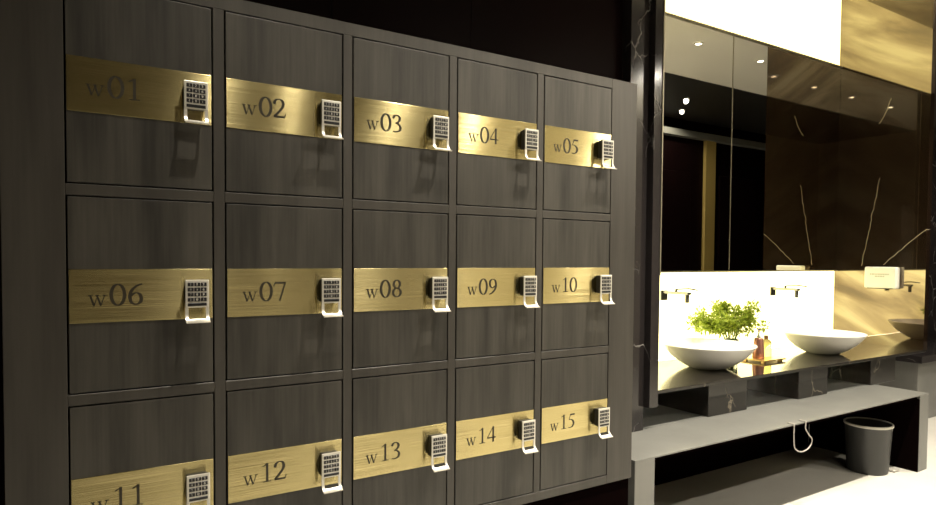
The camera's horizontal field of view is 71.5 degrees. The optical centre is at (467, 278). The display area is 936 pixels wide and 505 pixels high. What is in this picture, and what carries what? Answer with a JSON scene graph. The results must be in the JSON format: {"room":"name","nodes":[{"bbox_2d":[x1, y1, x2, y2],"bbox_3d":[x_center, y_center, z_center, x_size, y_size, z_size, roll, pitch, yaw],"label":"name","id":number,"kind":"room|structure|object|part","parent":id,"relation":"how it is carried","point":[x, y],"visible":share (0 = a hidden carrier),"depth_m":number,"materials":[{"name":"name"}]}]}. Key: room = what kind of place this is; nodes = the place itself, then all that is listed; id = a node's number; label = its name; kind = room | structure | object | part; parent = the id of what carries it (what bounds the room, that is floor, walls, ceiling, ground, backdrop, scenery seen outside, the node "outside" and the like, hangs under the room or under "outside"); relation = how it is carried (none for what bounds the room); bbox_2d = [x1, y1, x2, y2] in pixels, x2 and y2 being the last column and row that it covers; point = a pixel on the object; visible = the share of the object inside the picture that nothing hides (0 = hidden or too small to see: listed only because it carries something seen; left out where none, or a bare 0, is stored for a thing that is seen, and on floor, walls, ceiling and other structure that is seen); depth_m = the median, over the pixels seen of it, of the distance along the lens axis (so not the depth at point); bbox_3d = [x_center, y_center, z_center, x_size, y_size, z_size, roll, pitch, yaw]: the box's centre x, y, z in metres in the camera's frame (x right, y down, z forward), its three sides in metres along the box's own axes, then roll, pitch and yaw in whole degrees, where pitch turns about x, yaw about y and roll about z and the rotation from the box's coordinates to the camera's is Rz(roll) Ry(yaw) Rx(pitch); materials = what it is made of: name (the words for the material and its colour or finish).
{"room":"changing room","nodes":[
{"label":"changing room","id":0,"kind":"room"},
{"bbox_2d":[0,0,622,504],"bbox_3d":[-0.898,-0.537,2.452,4.339,3.900,0.050,-1,2,-33],"label":"wall","id":1,"kind":"structure","parent":0,"point":[585,36],"depth_m":3.07,"materials":[{"name":"black"}]},
{"bbox_2d":[522,478,627,504],"bbox_3d":[-0.336,1.148,2.462,2.179,0.540,0.445,-1,2,-33],"label":"trim","id":2,"kind":"structure","parent":1,"relation":"attached to","point":[613,493],"depth_m":2.75,"materials":[{"name":"black"}]},
{"bbox_2d":[0,0,636,504],"bbox_3d":[-0.345,0.025,2.413,2.232,1.707,0.466,-1,2,-33],"label":"frame","id":3,"kind":"object","parent":2,"relation":"on","point":[34,190],"visible":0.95,"depth_m":1.88,"materials":[{"name":"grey wood"}]},
{"bbox_2d":[63,0,211,190],"bbox_3d":[-0.990,-0.516,1.933,0.358,0.518,0.494,-1,2,-33],"label":"locker","id":4,"kind":"object","parent":3,"relation":"in","point":[138,113],"visible":1,"depth_m":1.76,"materials":[{"name":"black wood"}]},
{"bbox_3d":[-0.886,-0.507,1.770,0.354,0.142,0.002,-1,2,-33],"label":"number plate","id":5,"kind":"part","parent":4,"relation":"part of","materials":[{"name":"gold metal"}]},
{"bbox_3d":[-0.754,-0.451,1.807,0.063,0.045,0.025,-1,2,-33],"label":"pull handle","id":6,"kind":"part","parent":4,"relation":"part of","materials":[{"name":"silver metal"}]},
{"bbox_2d":[65,196,212,393],"bbox_3d":[-0.994,0.037,1.951,0.358,0.518,0.494,-1,2,-33],"label":"locker","id":7,"kind":"object","parent":3,"relation":"in","point":[139,300],"visible":1,"depth_m":1.78,"materials":[{"name":"black wood"}]},
{"bbox_3d":[-0.890,0.046,1.788,0.354,0.142,0.002,-1,2,-33],"label":"number plate","id":8,"kind":"part","parent":7,"relation":"part of","materials":[{"name":"gold metal"}]},
{"bbox_3d":[-0.758,0.103,1.825,0.063,0.045,0.025,-1,2,-33],"label":"pull handle","id":9,"kind":"part","parent":7,"relation":"part of","materials":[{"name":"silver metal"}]},
{"bbox_2d":[67,381,213,504],"bbox_3d":[-0.999,0.591,1.969,0.358,0.518,0.494,-1,2,-33],"label":"locker","id":10,"kind":"object","parent":3,"relation":"in","point":[152,451],"visible":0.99,"depth_m":1.80,"materials":[{"name":"black wood"}]},
{"bbox_3d":[-0.894,0.600,1.806,0.354,0.142,0.002,-1,2,-33],"label":"number plate","id":11,"kind":"part","parent":10,"relation":"part of","materials":[{"name":"gold metal"}]},
{"bbox_2d":[204,371,342,504],"bbox_3d":[-0.665,0.586,2.182,0.358,0.518,0.494,-1,2,-33],"label":"locker","id":12,"kind":"object","parent":3,"relation":"in","point":[284,442],"visible":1,"depth_m":2.01,"materials":[{"name":"black wood"}]},
{"bbox_3d":[-0.561,0.595,2.019,0.354,0.142,0.002,-1,2,-33],"label":"number plate","id":13,"kind":"part","parent":12,"relation":"part of","materials":[{"name":"gold metal"}]},
{"bbox_3d":[-0.429,0.652,2.057,0.063,0.045,0.025,-1,2,-33],"label":"pull handle","id":14,"kind":"part","parent":12,"relation":"part of","materials":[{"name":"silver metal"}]},
{"bbox_2d":[211,12,343,198],"bbox_3d":[-0.657,-0.521,2.146,0.358,0.518,0.494,-1,2,-33],"label":"locker","id":15,"kind":"object","parent":3,"relation":"in","point":[283,82],"visible":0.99,"depth_m":1.98,"materials":[{"name":"black wood"}]},
{"bbox_3d":[-0.552,-0.511,1.982,0.354,0.142,0.002,-1,2,-33],"label":"number plate","id":16,"kind":"part","parent":15,"relation":"part of","materials":[{"name":"gold metal"}]},
{"bbox_3d":[-0.421,-0.455,2.020,0.063,0.045,0.025,-1,2,-33],"label":"pull handle","id":17,"kind":"part","parent":15,"relation":"part of","materials":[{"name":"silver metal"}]},
{"bbox_2d":[212,204,342,378],"bbox_3d":[-0.661,0.033,2.164,0.358,0.518,0.494,-1,2,-33],"label":"locker","id":18,"kind":"object","parent":3,"relation":"in","point":[283,265],"visible":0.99,"depth_m":1.99,"materials":[{"name":"black wood"}]},
{"bbox_3d":[-0.557,0.042,2.001,0.354,0.142,0.002,-1,2,-33],"label":"number plate","id":19,"kind":"part","parent":18,"relation":"part of","materials":[{"name":"gold metal"}]},
{"bbox_3d":[-0.425,0.098,2.038,0.063,0.045,0.025,-1,2,-33],"label":"pull handle","id":20,"kind":"part","parent":18,"relation":"part of","materials":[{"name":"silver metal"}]},
{"bbox_3d":[-0.468,0.022,2.606,2.192,1.675,0.010,-1,2,-33],"label":"panel","id":21,"kind":"part","parent":3,"relation":"part of","materials":[{"name":"black wood"}]},
{"bbox_2d":[325,362,449,504],"bbox_3d":[-0.332,0.582,2.395,0.358,0.518,0.494,-1,2,-33],"label":"locker","id":22,"kind":"object","parent":3,"relation":"in","point":[399,436],"visible":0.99,"depth_m":2.23,"materials":[{"name":"black wood"}]},
{"bbox_3d":[-0.228,0.591,2.232,0.354,0.142,0.002,-1,2,-33],"label":"number plate","id":23,"kind":"part","parent":22,"relation":"part of","materials":[{"name":"gold metal"}]},
{"bbox_3d":[-0.096,0.647,2.269,0.063,0.045,0.025,-1,2,-33],"label":"pull handle","id":24,"kind":"part","parent":22,"relation":"part of","materials":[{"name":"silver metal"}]},
{"bbox_2d":[339,38,451,204],"bbox_3d":[-0.324,-0.525,2.359,0.358,0.518,0.494,-1,2,-33],"label":"locker","id":25,"kind":"object","parent":3,"relation":"in","point":[400,119],"visible":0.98,"depth_m":2.19,"materials":[{"name":"black wood"}]},
{"bbox_3d":[-0.219,-0.516,2.196,0.354,0.142,0.002,-1,2,-33],"label":"number plate","id":26,"kind":"part","parent":25,"relation":"part of","materials":[{"name":"gold metal"}]},
{"bbox_3d":[-0.087,-0.460,2.233,0.063,0.045,0.025,-1,2,-33],"label":"pull handle","id":27,"kind":"part","parent":25,"relation":"part of","materials":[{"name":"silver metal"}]},
{"bbox_2d":[352,210,450,367],"bbox_3d":[-0.328,0.028,2.377,0.358,0.518,0.494,-1,2,-33],"label":"locker","id":28,"kind":"object","parent":3,"relation":"in","point":[400,308],"visible":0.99,"depth_m":2.21,"materials":[{"name":"black wood"}]},
{"bbox_3d":[-0.223,0.037,2.214,0.354,0.142,0.002,-1,2,-33],"label":"number plate","id":29,"kind":"part","parent":28,"relation":"part of","materials":[{"name":"gold metal"}]},
{"bbox_3d":[-0.092,0.094,2.251,0.063,0.045,0.025,-1,2,-33],"label":"pull handle","id":30,"kind":"part","parent":28,"relation":"part of","materials":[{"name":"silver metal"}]},
{"bbox_2d":[423,354,538,504],"bbox_3d":[0.002,0.577,2.608,0.358,0.518,0.494,-1,2,-33],"label":"locker","id":31,"kind":"object","parent":3,"relation":"in","point":[494,429],"visible":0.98,"depth_m":2.44,"materials":[{"name":"black wood"}]},
{"bbox_3d":[0.100,0.583,2.454,0.356,0.516,0.020,-1,2,-33],"label":"door","id":32,"kind":"part","parent":31,"relation":"part of","materials":[{"name":"grey wood"}]},
{"bbox_3d":[0.106,0.586,2.445,0.354,0.142,0.002,-1,2,-33],"label":"number plate","id":33,"kind":"part","parent":31,"relation":"part of","materials":[{"name":"gold metal"}]},
{"bbox_3d":[0.238,0.643,2.482,0.063,0.045,0.025,-1,2,-33],"label":"pull handle","id":34,"kind":"part","parent":31,"relation":"part of","materials":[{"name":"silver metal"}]},
{"bbox_2d":[444,59,541,209],"bbox_3d":[0.010,-0.529,2.572,0.358,0.518,0.494,-1,2,-33],"label":"locker","id":35,"kind":"object","parent":3,"relation":"in","point":[497,139],"visible":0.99,"depth_m":2.40,"materials":[{"name":"black wood"}]},
{"bbox_3d":[0.114,-0.520,2.409,0.354,0.142,0.002,-1,2,-33],"label":"number plate","id":36,"kind":"part","parent":35,"relation":"part of","materials":[{"name":"gold metal"}]},
{"bbox_3d":[0.246,-0.464,2.446,0.063,0.045,0.025,-1,2,-33],"label":"pull handle","id":37,"kind":"part","parent":35,"relation":"part of","materials":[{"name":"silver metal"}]},
{"bbox_2d":[455,215,539,357],"bbox_3d":[0.006,0.024,2.590,0.358,0.518,0.494,-1,2,-33],"label":"locker","id":38,"kind":"object","parent":3,"relation":"in","point":[496,282],"visible":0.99,"depth_m":2.42,"materials":[{"name":"black wood"}]},
{"bbox_3d":[0.110,0.033,2.427,0.354,0.142,0.002,-1,2,-33],"label":"number plate","id":39,"kind":"part","parent":38,"relation":"part of","materials":[{"name":"gold metal"}]},
{"bbox_3d":[0.242,0.089,2.465,0.063,0.045,0.025,-1,2,-33],"label":"pull handle","id":40,"kind":"part","parent":38,"relation":"part of","materials":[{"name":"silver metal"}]},
{"bbox_2d":[511,348,612,489],"bbox_3d":[0.335,0.573,2.821,0.358,0.518,0.494,-1,2,-33],"label":"locker","id":41,"kind":"object","parent":3,"relation":"in","point":[574,412],"visible":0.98,"depth_m":2.65,"materials":[{"name":"black wood"}]},
{"bbox_3d":[0.433,0.579,2.667,0.356,0.516,0.020,-1,2,-33],"label":"door","id":42,"kind":"part","parent":41,"relation":"part of","materials":[{"name":"grey wood"}]},
{"bbox_3d":[0.439,0.582,2.658,0.354,0.142,0.002,-1,2,-33],"label":"number plate","id":43,"kind":"part","parent":41,"relation":"part of","materials":[{"name":"gold metal"}]},
{"bbox_3d":[0.571,0.638,2.696,0.063,0.045,0.025,-1,2,-33],"label":"pull handle","id":44,"kind":"part","parent":41,"relation":"part of","materials":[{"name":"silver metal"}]},
{"bbox_2d":[532,76,615,213],"bbox_3d":[0.343,-0.534,2.785,0.358,0.518,0.494,-1,2,-33],"label":"locker","id":45,"kind":"object","parent":3,"relation":"in","point":[578,146],"visible":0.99,"depth_m":2.62,"materials":[{"name":"black wood"}]},
{"bbox_3d":[0.448,-0.525,2.622,0.354,0.142,0.002,-1,2,-33],"label":"number plate","id":46,"kind":"part","parent":45,"relation":"part of","materials":[{"name":"gold metal"}]},
{"bbox_3d":[0.579,-0.468,2.659,0.063,0.045,0.025,-1,2,-33],"label":"pull handle","id":47,"kind":"part","parent":45,"relation":"part of","materials":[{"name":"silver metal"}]},
{"bbox_2d":[541,219,614,350],"bbox_3d":[0.339,0.019,2.803,0.358,0.518,0.494,-1,2,-33],"label":"locker","id":48,"kind":"object","parent":3,"relation":"in","point":[576,279],"visible":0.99,"depth_m":2.63,"materials":[{"name":"black wood"}]},
{"bbox_3d":[0.443,0.029,2.640,0.354,0.142,0.002,-1,2,-33],"label":"number plate","id":49,"kind":"part","parent":48,"relation":"part of","materials":[{"name":"gold metal"}]},
{"bbox_3d":[0.575,0.085,2.678,0.063,0.045,0.025,-1,2,-33],"label":"pull handle","id":50,"kind":"part","parent":48,"relation":"part of","materials":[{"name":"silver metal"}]},
{"bbox_3d":[0.581,0.013,3.018,0.020,1.707,0.444,-1,2,-33],"label":"panel","id":51,"kind":"part","parent":3,"relation":"part of","materials":[{"name":"brown wood"}]},
{"bbox_2d":[622,0,649,431],"bbox_3d":[0.898,-0.834,3.533,0.138,3.349,0.085,-1,2,-33],"label":"wall","id":52,"kind":"structure","parent":0,"point":[636,13],"depth_m":3.52,"materials":[{"name":"black stone"}]},
{"bbox_2d":[643,0,663,407],"bbox_3d":[0.836,-0.909,3.823,0.067,3.220,0.725,-1,2,-33],"label":"wall","id":53,"kind":"structure","parent":0,"point":[652,285],"depth_m":3.53,"materials":[{"name":"black stone"}]},
{"bbox_2d":[659,0,665,274],"bbox_3d":[1.062,-1.262,3.521,0.007,2.492,0.005,-1,2,-33],"label":"trim","id":54,"kind":"structure","parent":53,"relation":"attached to","point":[664,0],"depth_m":3.54,"materials":[{"name":"brown metal"}]},
{"bbox_2d":[661,15,732,270],"bbox_3d":[1.347,-0.949,4.573,1.599,1.801,0.010,-1,2,-33],"label":"wall mirror","id":55,"kind":"object","parent":53,"relation":"attached to","point":[698,63],"visible":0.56,"depth_m":4.78,"materials":[{"name":"black mirror"}]},
{"bbox_2d":[729,36,733,270],"bbox_3d":[2.027,-0.957,5.000,0.007,1.802,0.002,-1,2,-33],"label":"trim","id":56,"kind":"structure","parent":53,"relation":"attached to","point":[733,36],"depth_m":5.00,"materials":[{"name":"brown metal"}]},
{"bbox_2d":[654,416,935,504],"bbox_3d":[4.451,1.437,4.207,15.200,0.080,4.700,-1,2,-33],"label":"floor","id":57,"kind":"structure","parent":0,"point":[816,475],"depth_m":4.33,"materials":[{"name":"beige tile"}]},
{"bbox_2d":[628,378,928,504],"bbox_3d":[1.711,1.096,4.375,2.991,0.550,1.224,-1,2,-33],"label":"bench","id":58,"kind":"object","parent":57,"relation":"on","point":[672,444],"visible":0.41,"depth_m":4.35,"materials":[{"name":"grey stone"}]},
{"bbox_3d":[0.627,1.123,3.422,0.136,0.542,0.784,-1,2,-33],"label":"leg","id":59,"kind":"part","parent":58,"relation":"part of","materials":[{"name":"grey wood"}]},
{"bbox_2d":[658,380,746,416],"bbox_3d":[1.419,0.721,4.276,0.380,0.198,0.672,-1,2,-33],"label":"marble block","id":60,"kind":"object","parent":58,"relation":"on","point":[708,401],"visible":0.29,"depth_m":4.00,"materials":[{"name":"black stone"}]},
{"bbox_3d":[1.605,1.105,4.539,2.709,0.519,0.045,-1,2,-33],"label":"panel","id":61,"kind":"part","parent":58,"relation":"part of","materials":[{"name":"black wood"}]},
{"bbox_3d":[1.713,0.825,4.367,2.991,0.008,1.224,-1,2,-33],"label":"seat","id":62,"kind":"part","parent":58,"relation":"part of","materials":[{"name":"grey stone"}]},
{"bbox_2d":[747,367,827,398],"bbox_3d":[2.211,0.711,4.783,0.360,0.198,0.672,-1,2,-33],"label":"marble block","id":63,"kind":"object","parent":58,"relation":"on","point":[810,383],"visible":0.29,"depth_m":4.51,"materials":[{"name":"black stone"}]},
{"bbox_2d":[658,343,925,393],"bbox_3d":[2.201,0.602,4.757,3.201,0.020,0.722,-1,2,-33],"label":"countertop","id":64,"kind":"structure","parent":63,"relation":"on","point":[673,375],"depth_m":4.45,"materials":[{"name":"stone"}]},
{"bbox_2d":[661,338,756,369],"bbox_3d":[1.610,0.520,4.363,0.606,0.161,0.606,-1,2,-33],"label":"basin","id":65,"kind":"object","parent":64,"relation":"in","point":[697,353],"visible":1,"depth_m":4.23,"materials":[{"name":"white ceramic"}]},
{"bbox_2d":[685,298,770,340],"bbox_3d":[1.882,0.368,4.735,0.669,0.443,0.374,-1,2,-33],"label":"potted plant","id":66,"kind":"object","parent":64,"relation":"on","point":[722,322],"visible":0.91,"depth_m":4.71,"materials":[{"name":"green plant"}]},
{"bbox_2d":[659,271,833,359],"bbox_3d":[1.978,0.266,5.042,3.141,0.627,0.020,-1,2,-33],"label":"light panel","id":67,"kind":"object","parent":64,"relation":"on","point":[813,307],"visible":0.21,"depth_m":5.25,"materials":[{"name":"white"}]},
{"bbox_2d":[660,288,697,302],"bbox_3d":[1.475,0.117,4.528,0.069,0.104,0.294,-1,2,-33],"label":"tap","id":68,"kind":"object","parent":67,"relation":"attached to","point":[663,293],"visible":1,"depth_m":4.54,"materials":[{"name":"silver metal"}]},
{"bbox_3d":[1.400,0.123,4.646,0.069,0.072,0.014,-1,2,-33],"label":"wall plate","id":69,"kind":"part","parent":68,"relation":"part of","materials":[{"name":"silver metal"}]},
{"bbox_3d":[1.462,0.104,4.548,0.037,0.018,0.216,-1,2,-33],"label":"spout","id":70,"kind":"part","parent":68,"relation":"part of","materials":[{"name":"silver metal"}]},
{"bbox_3d":[1.504,0.083,4.482,0.018,0.032,0.188,-1,2,-33],"label":"lever","id":71,"kind":"part","parent":68,"relation":"part of","materials":[{"name":"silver metal"}]},
{"bbox_2d":[770,285,806,297],"bbox_3d":[2.587,0.102,5.239,0.069,0.104,0.294,-1,2,-33],"label":"tap","id":72,"kind":"object","parent":67,"relation":"attached to","point":[772,289],"visible":1,"depth_m":5.24,"materials":[{"name":"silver metal"}]},
{"bbox_3d":[2.512,0.108,5.357,0.069,0.072,0.014,-1,2,-33],"label":"wall plate","id":73,"kind":"part","parent":72,"relation":"part of","materials":[{"name":"silver metal"}]},
{"bbox_3d":[2.574,0.089,5.259,0.037,0.018,0.216,-1,2,-33],"label":"spout","id":74,"kind":"part","parent":72,"relation":"part of","materials":[{"name":"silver metal"}]},
{"bbox_3d":[2.616,0.068,5.193,0.018,0.032,0.188,-1,2,-33],"label":"lever","id":75,"kind":"part","parent":72,"relation":"part of","materials":[{"name":"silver metal"}]},
{"bbox_2d":[745,356,785,362],"bbox_3d":[2.126,0.583,4.689,0.260,0.020,0.196,-1,2,-33],"label":"tray","id":76,"kind":"object","parent":64,"relation":"on","point":[772,358],"visible":0.6,"depth_m":4.64,"materials":[{"name":"gold metal"}]},
{"bbox_2d":[752,328,764,358],"bbox_3d":[2.087,0.467,4.664,0.083,0.213,0.086,-1,2,-33],"label":"soap dispenser","id":77,"kind":"object","parent":76,"relation":"on","point":[758,353],"visible":0.98,"depth_m":4.64,"materials":[{"name":"orange glass"}]},
{"bbox_2d":[764,335,771,356],"bbox_3d":[2.176,0.494,4.748,0.076,0.154,0.076,-1,2,-33],"label":"glass bottle","id":78,"kind":"object","parent":76,"relation":"on","point":[767,343],"visible":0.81,"depth_m":4.71,"materials":[{"name":"yellow glass"}]},
{"bbox_2d":[781,328,867,354],"bbox_3d":[2.781,0.505,5.093,0.596,0.161,0.596,-1,2,-33],"label":"basin","id":79,"kind":"object","parent":64,"relation":"in","point":[810,340],"visible":1,"depth_m":4.96,"materials":[{"name":"white ceramic"}]},
{"bbox_2d":[787,419,812,451],"bbox_3d":[1.951,0.926,3.809,0.220,0.189,0.046,-1,2,-33],"label":"cable","id":80,"kind":"object","parent":58,"relation":"hanging from","point":[799,419],"visible":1,"depth_m":3.79,"materials":[{"name":"grey plastic"}]},
{"bbox_2d":[827,357,894,384],"bbox_3d":[3.028,0.700,5.305,0.380,0.198,0.672,-1,2,-33],"label":"marble block","id":81,"kind":"object","parent":58,"relation":"on","point":[878,371],"visible":0.27,"depth_m":5.02,"materials":[{"name":"black stone"}]},
{"bbox_3d":[3.034,1.091,4.960,0.131,0.542,0.784,-1,2,-33],"label":"leg","id":82,"kind":"part","parent":58,"relation":"part of","materials":[{"name":"grey stone"}]},
{"bbox_2d":[843,417,899,475],"bbox_3d":[2.860,1.198,4.641,0.330,0.346,0.310,-1,2,-33],"label":"waste bin","id":83,"kind":"object","parent":57,"relation":"on","point":[868,441],"visible":1,"depth_m":4.53,"materials":[{"name":"black plastic"}]},
{"bbox_2d":[875,341,935,417],"bbox_3d":[4.878,1.009,6.688,2.000,0.620,0.445,-1,2,-33],"label":"stone ledge","id":84,"kind":"object","parent":57,"relation":"on","point":[915,372],"visible":0.34,"depth_m":6.12,"materials":[{"name":"black stone"}]},
{"bbox_2d":[752,5,935,341],"bbox_3d":[4.828,-0.646,7.102,11.400,3.900,0.100,-1,2,-33],"label":"wall","id":85,"kind":"structure","parent":0,"point":[931,334],"depth_m":7.31,"materials":[{"name":"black stone"}]},
{"bbox_2d":[833,0,935,349],"bbox_3d":[3.541,-0.990,5.550,0.066,3.130,0.725,-1,2,-33],"label":"wall","id":86,"kind":"structure","parent":0,"point":[888,47],"depth_m":5.50,"materials":[{"name":"brown stone"}]},
{"bbox_2d":[661,270,837,272],"bbox_3d":[1.993,-0.052,5.011,3.143,0.009,0.025,-1,2,-33],"label":"trim","id":87,"kind":"structure","parent":86,"relation":"attached to","point":[755,270],"depth_m":5.17,"materials":[{"name":"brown metal"}]},
{"bbox_2d":[665,12,842,67],"bbox_3d":[2.007,-1.862,4.952,3.143,0.010,0.025,-1,2,-33],"label":"trim","id":88,"kind":"structure","parent":86,"relation":"attached to","point":[666,13],"depth_m":5.05,"materials":[{"name":"brown metal"}]},
{"bbox_2d":[729,36,840,270],"bbox_3d":[2.672,-0.966,5.420,1.533,1.801,0.010,-1,2,-33],"label":"wall mirror","id":89,"kind":"object","parent":86,"relation":"attached to","point":[785,131],"visible":1,"depth_m":5.37,"materials":[{"name":"black mirror"}]},
{"bbox_2d":[864,267,899,288],"bbox_3d":[3.501,-0.003,5.500,0.076,0.184,0.250,-1,2,-33],"label":"dispenser","id":90,"kind":"object","parent":86,"relation":"attached to","point":[875,277],"visible":1,"depth_m":5.46,"materials":[{"name":"white plastic"}]},
{"bbox_3d":[4.002,-2.569,4.827,15.200,0.080,2.920,-1,2,-33],"label":"ceiling","id":91,"kind":"structure","parent":0,"visible":0},
{"bbox_2d":[665,0,840,64],"bbox_3d":[1.996,-2.208,4.962,3.141,0.679,0.020,-1,2,-33],"label":"light panel","id":92,"kind":"object","parent":91,"relation":"attached to","point":[812,28],"visible":1,"depth_m":5.31,"materials":[{"name":"white"}]}
]}

